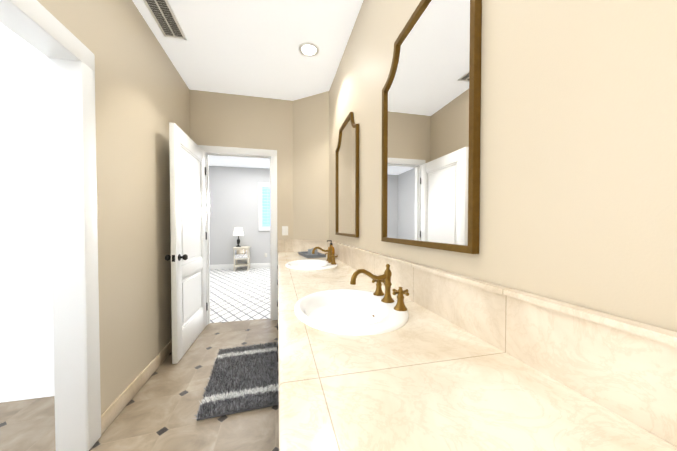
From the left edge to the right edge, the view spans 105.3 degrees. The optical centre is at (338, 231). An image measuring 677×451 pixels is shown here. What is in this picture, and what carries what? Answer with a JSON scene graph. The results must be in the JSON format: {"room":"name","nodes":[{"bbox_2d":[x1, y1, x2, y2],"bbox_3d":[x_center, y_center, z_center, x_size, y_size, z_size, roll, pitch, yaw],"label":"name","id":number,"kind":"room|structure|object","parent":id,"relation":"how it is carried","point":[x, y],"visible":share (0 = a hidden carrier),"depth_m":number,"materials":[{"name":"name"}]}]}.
{"room":"bathroom","nodes":[
{"label":"bathroom","id":0,"kind":"room"},
{"bbox_2d":[0,23,53,402],"bbox_3d":[-2.211,-0.237,1.753,1.303,2.740,0.120,0,1,-13],"label":"wall","id":1,"kind":"structure","parent":0,"point":[26,345],"depth_m":1.71,"materials":[{"name":"white paint"}]},
{"bbox_2d":[37,0,189,414],"bbox_3d":[-1.352,-0.226,1.211,0.120,2.740,3.630,0,1,-13],"label":"wall","id":2,"kind":"structure","parent":0,"point":[142,97],"depth_m":1.76,"materials":[{"name":"beige paint"}]},
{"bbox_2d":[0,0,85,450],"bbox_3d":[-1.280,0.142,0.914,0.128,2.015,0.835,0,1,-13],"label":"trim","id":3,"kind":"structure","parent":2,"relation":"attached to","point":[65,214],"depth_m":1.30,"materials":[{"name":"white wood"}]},
{"bbox_2d":[5,0,100,450],"bbox_3d":[-1.213,0.100,0.929,0.019,2.098,1.001,0,1,-13],"label":"door frame","id":4,"kind":"structure","parent":2,"relation":"attached to","point":[42,18],"depth_m":1.34,"materials":[{"name":"white wood"}]},
{"bbox_2d":[101,340,171,434],"bbox_3d":[-0.724,1.091,1.385,1.170,0.100,3.630,0,1,-13],"label":"baseboard","id":5,"kind":"structure","parent":2,"relation":"attached to","point":[114,409],"depth_m":1.76,"materials":[{"name":"stone"}]},
{"bbox_2d":[0,268,278,450],"bbox_3d":[-1.096,1.129,3.492,4.600,0.060,8.140,0,1,-13],"label":"floor","id":6,"kind":"structure","parent":0,"point":[158,412],"depth_m":1.65,"materials":[{"name":"tile"}]},
{"bbox_2d":[193,342,278,420],"bbox_3d":[-0.723,1.103,2.045,0.604,0.048,0.939,0,1,-13],"label":"rug","id":7,"kind":"object","parent":6,"relation":"on","point":[243,379],"visible":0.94,"depth_m":1.88,"materials":[{"name":"grey fabric"}]},
{"bbox_2d":[233,246,250,270],"bbox_3d":[-2.589,0.722,6.935,0.400,0.620,0.438,0,1,-13],"label":"nightstand","id":8,"kind":"object","parent":6,"relation":"on","point":[242,253],"visible":1,"depth_m":6.75,"materials":[{"name":"beige wood"}]},
{"bbox_2d":[233,227,243,246],"bbox_3d":[-2.679,0.152,6.912,0.280,0.519,0.280,0,1,-13],"label":"lamp","id":9,"kind":"object","parent":8,"relation":"on","point":[238,231],"visible":1,"depth_m":6.83,"materials":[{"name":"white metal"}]},
{"bbox_2d":[277,239,676,450],"bbox_3d":[-0.061,0.630,1.533,0.590,1.015,3.623,0,1,-13],"label":"bathroom vanity","id":10,"kind":"object","parent":6,"relation":"on","point":[378,352],"visible":1,"depth_m":0.53,"materials":[{"name":"white"}]},
{"bbox_2d":[285,259,337,269],"bbox_3d":[-0.226,0.341,2.161,0.430,0.154,0.524,0,1,-13],"label":"sink","id":11,"kind":"object","parent":10,"relation":"in","point":[309,264],"depth_m":2.21,"materials":[{"name":"white ceramic"}]},
{"bbox_2d":[298,251,325,257],"bbox_3d":[-0.297,0.251,2.831,0.200,0.030,0.400,0,1,-21],"label":"tray","id":12,"kind":"object","parent":10,"relation":"on","point":[306,255],"visible":0.6,"depth_m":2.68,"materials":[{"name":"grey"}]},
{"bbox_2d":[312,244,337,264],"bbox_3d":[-0.125,0.187,2.182,0.201,0.154,0.286,0,1,-13],"label":"faucet","id":13,"kind":"object","parent":10,"relation":"on","point":[330,260],"depth_m":2.18,"materials":[{"name":"gold metal"}]},
{"bbox_2d":[327,240,334,255],"bbox_3d":[-0.076,0.179,2.502,0.078,0.187,0.068,0,1,-13],"label":"soap bottle","id":14,"kind":"object","parent":10,"relation":"on","point":[333,249],"visible":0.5,"depth_m":2.49,"materials":[{"name":"orange glass"}]},
{"bbox_2d":[294,289,408,335],"bbox_3d":[0.043,0.363,1.023,0.430,0.154,0.524,0,1,-13],"label":"sink","id":15,"kind":"object","parent":10,"relation":"in","point":[332,312],"depth_m":1.01,"materials":[{"name":"white ceramic"}]},
{"bbox_2d":[350,264,408,310],"bbox_3d":[0.144,0.209,1.044,0.201,0.154,0.286,0,1,-13],"label":"faucet","id":16,"kind":"object","parent":10,"relation":"on","point":[385,301],"depth_m":1.04,"materials":[{"name":"gold metal"}]},
{"bbox_2d":[209,166,269,264],"bbox_3d":[-2.018,-0.376,7.366,4.600,2.800,0.120,0,1,-13],"label":"wall","id":17,"kind":"structure","parent":0,"point":[233,197],"depth_m":7.10,"materials":[{"name":"white paint"}]},
{"bbox_2d":[210,263,269,269],"bbox_3d":[-2.002,0.960,7.326,4.600,0.130,0.015,0,1,-13],"label":"baseboard","id":18,"kind":"structure","parent":17,"relation":"attached to","point":[252,265],"depth_m":7.12,"materials":[{"name":"white wood"}]},
{"bbox_2d":[258,182,269,230],"bbox_3d":[-1.806,-0.696,7.334,0.900,1.360,0.083,0,1,-13],"label":"window shutters","id":19,"kind":"object","parent":17,"relation":"attached to","point":[260,206],"visible":0.33,"depth_m":7.24,"materials":[{"name":"white wood"}]},
{"bbox_2d":[209,156,269,168],"bbox_3d":[-1.541,-1.787,5.319,4.600,0.100,4.270,0,1,-13],"label":"ceiling","id":20,"kind":"structure","parent":0,"point":[237,162],"depth_m":6.60,"materials":[{"name":"white paint"}]},
{"bbox_2d":[189,89,292,251],"bbox_3d":[-1.036,-0.345,3.210,4.600,2.900,0.120,0,1,-13],"label":"wall","id":21,"kind":"structure","parent":0,"point":[230,120],"depth_m":3.13,"materials":[{"name":"beige paint"}]},
{"bbox_2d":[165,122,207,363],"bbox_3d":[-1.481,0.099,2.584,0.170,2.020,0.873,0,1,-13],"label":"door","id":22,"kind":"structure","parent":21,"relation":"in","point":[189,304],"depth_m":2.42,"materials":[{"name":"white wood"}]},
{"bbox_2d":[198,145,277,325],"bbox_3d":[-1.208,0.051,3.177,0.889,2.108,0.158,0,1,-13],"label":"door frame","id":23,"kind":"structure","parent":21,"relation":"attached to","point":[274,252],"depth_m":3.18,"materials":[{"name":"white wood"}]},
{"bbox_2d":[282,226,287,234],"bbox_3d":[-0.669,-0.008,3.238,0.075,0.115,0.007,0,1,-13],"label":"light switch","id":24,"kind":"object","parent":21,"relation":"attached to","point":[284,230],"visible":1,"depth_m":3.23,"materials":[{"name":"white plastic"}]},
{"bbox_2d":[132,0,362,100],"bbox_3d":[-1.225,-1.647,1.214,3.228,0.100,3.870,0,1,-13],"label":"ceiling","id":25,"kind":"structure","parent":0,"point":[244,47],"depth_m":2.22,"materials":[{"name":"white paint"}]},
{"bbox_2d":[143,0,186,39],"bbox_3d":[-1.310,-1.607,1.950,0.170,0.009,0.420,0,1,-13],"label":"ceiling vent","id":26,"kind":"object","parent":25,"relation":"in","point":[164,17],"visible":1,"depth_m":1.95,"materials":[{"name":"white metal"}]},
{"bbox_2d":[298,42,319,56],"bbox_3d":[-0.264,-1.614,2.297,0.190,0.007,0.190,0,1,-13],"label":"recessed light","id":27,"kind":"object","parent":25,"relation":"in","point":[308,49],"visible":1,"depth_m":2.29,"materials":[{"name":"white plastic"}]},
{"bbox_2d":[293,91,328,239],"bbox_3d":[-0.341,-0.264,3.141,0.395,2.740,0.338,0,1,-13],"label":"wall","id":28,"kind":"structure","parent":0,"point":[310,167],"depth_m":3.12,"materials":[{"name":"beige paint"}]},
{"bbox_2d":[329,0,676,331],"bbox_3d":[0.302,-0.233,1.540,0.120,2.740,3.750,0,1,-13],"label":"wall","id":29,"kind":"structure","parent":0,"point":[578,167],"depth_m":0.55,"materials":[{"name":"beige paint"}]},
{"bbox_2d":[335,112,358,237],"bbox_3d":[0.061,-0.454,2.234,0.024,0.985,0.690,0,1,-13],"label":"mirror","id":30,"kind":"object","parent":29,"relation":"attached to","point":[347,186],"visible":1,"depth_m":2.17,"materials":[{"name":"brown mirror"}]},
{"bbox_2d":[381,0,481,253],"bbox_3d":[0.330,-0.432,1.095,0.024,0.985,0.690,0,1,-13],"label":"mirror","id":31,"kind":"object","parent":29,"relation":"attached to","point":[431,114],"visible":0.98,"depth_m":0.97,"materials":[{"name":"brown mirror"}]},
{"label":"outside","id":32,"kind":"structure","parent":0,"visible":0},
{"bbox_2d":[262,187,269,225],"bbox_3d":[-2.091,-0.749,8.539,4.000,5.500,0.050,0,1,-13],"label":"sky","id":33,"kind":"structure","parent":32,"point":[266,220],"depth_m":8.45,"materials":[{"name":"blue"}]}
]}

